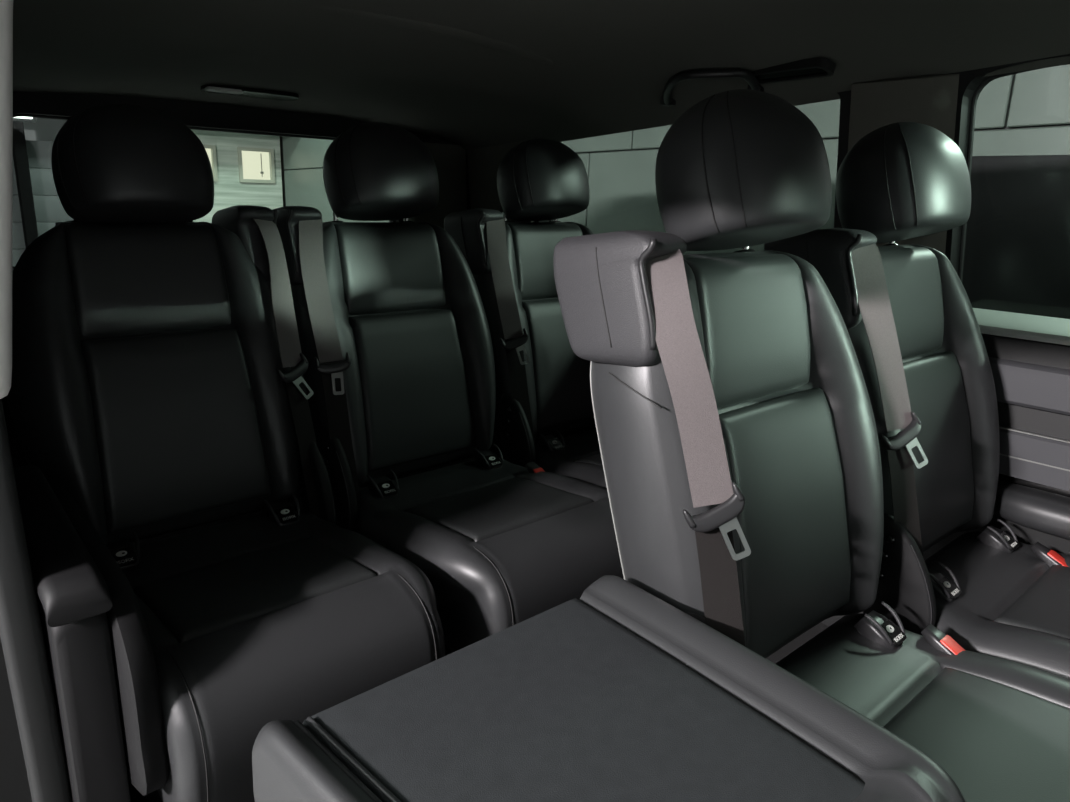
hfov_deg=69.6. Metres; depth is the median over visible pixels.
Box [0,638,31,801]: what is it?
wall
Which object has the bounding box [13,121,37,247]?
trim
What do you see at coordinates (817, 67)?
handle
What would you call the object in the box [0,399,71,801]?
trim
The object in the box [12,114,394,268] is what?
window
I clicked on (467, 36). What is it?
trim
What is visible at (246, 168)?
garage door
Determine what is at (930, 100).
trim
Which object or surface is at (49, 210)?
roller shutter
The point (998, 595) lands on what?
cushion
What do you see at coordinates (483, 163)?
trim
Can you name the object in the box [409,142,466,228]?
trim
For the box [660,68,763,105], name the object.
handle
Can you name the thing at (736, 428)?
seat
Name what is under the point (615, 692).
seat
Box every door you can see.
[191,129,282,222]
[923,333,1069,559]
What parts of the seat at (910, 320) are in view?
latch plate, backrest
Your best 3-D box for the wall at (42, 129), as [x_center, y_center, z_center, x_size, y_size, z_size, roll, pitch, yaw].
[-5.300,-1.441,5.017,7.900,3.100,0.150,-12,20,-41]
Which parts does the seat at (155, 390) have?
backrest, latch plate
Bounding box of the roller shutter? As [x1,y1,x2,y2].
[12,140,73,265]
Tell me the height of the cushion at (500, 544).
0.222 m
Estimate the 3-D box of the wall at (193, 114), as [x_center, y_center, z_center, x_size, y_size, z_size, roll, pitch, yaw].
[-0.872,-0.254,2.308,1.730,1.320,0.100,-12,20,-41]
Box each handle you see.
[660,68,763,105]
[751,57,835,84]
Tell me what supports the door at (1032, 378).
in the wall at (833, 619)
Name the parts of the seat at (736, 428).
latch plate, backrest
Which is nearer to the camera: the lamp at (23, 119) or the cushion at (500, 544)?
the cushion at (500, 544)
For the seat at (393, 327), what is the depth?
1.58 m
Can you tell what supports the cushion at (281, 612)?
on the seat at (155, 390)
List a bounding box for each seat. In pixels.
[7,104,444,801]
[252,575,965,801]
[272,122,623,655]
[444,138,606,488]
[553,89,1069,801]
[764,122,1069,679]
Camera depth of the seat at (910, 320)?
1.26 m
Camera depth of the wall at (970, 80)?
1.55 m
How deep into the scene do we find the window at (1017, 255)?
2.76 m
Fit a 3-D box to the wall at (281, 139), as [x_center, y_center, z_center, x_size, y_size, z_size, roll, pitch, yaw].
[1.794,-0.696,2.878,0.170,3.200,12.400,-12,20,-41]
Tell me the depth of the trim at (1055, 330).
1.48 m
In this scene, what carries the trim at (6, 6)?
attached to the wall at (14, 783)
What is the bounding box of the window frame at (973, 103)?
[958,64,1068,281]
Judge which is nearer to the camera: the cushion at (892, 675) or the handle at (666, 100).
the cushion at (892, 675)
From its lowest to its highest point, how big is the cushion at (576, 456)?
0.222 m
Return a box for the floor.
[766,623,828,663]
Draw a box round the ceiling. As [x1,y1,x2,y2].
[13,0,1069,153]
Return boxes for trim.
[0,0,12,398]
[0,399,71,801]
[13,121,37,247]
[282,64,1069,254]
[311,4,553,64]
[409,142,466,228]
[467,140,533,221]
[848,74,958,254]
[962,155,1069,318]
[973,308,1069,345]
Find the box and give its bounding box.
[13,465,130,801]
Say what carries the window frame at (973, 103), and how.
in the wall at (970, 80)
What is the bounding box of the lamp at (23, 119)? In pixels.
[13,117,35,121]
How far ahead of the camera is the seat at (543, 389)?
1.90 m
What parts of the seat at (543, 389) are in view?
latch plate, backrest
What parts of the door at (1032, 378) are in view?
foot panel, panel, armrest, panel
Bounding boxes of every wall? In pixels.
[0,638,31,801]
[2,91,468,545]
[23,118,66,195]
[280,124,1069,205]
[466,54,1069,280]
[469,427,1067,625]
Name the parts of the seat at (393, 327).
latch plate, post, backrest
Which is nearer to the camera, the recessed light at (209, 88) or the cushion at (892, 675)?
the cushion at (892, 675)
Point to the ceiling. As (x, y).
(614, 61)
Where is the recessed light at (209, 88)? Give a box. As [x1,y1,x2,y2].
[200,84,298,100]
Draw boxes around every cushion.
[122,506,444,801]
[354,458,623,651]
[535,429,606,488]
[776,613,1069,726]
[924,531,1069,679]
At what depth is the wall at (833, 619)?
2.49 m
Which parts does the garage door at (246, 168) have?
glass pane, glass pane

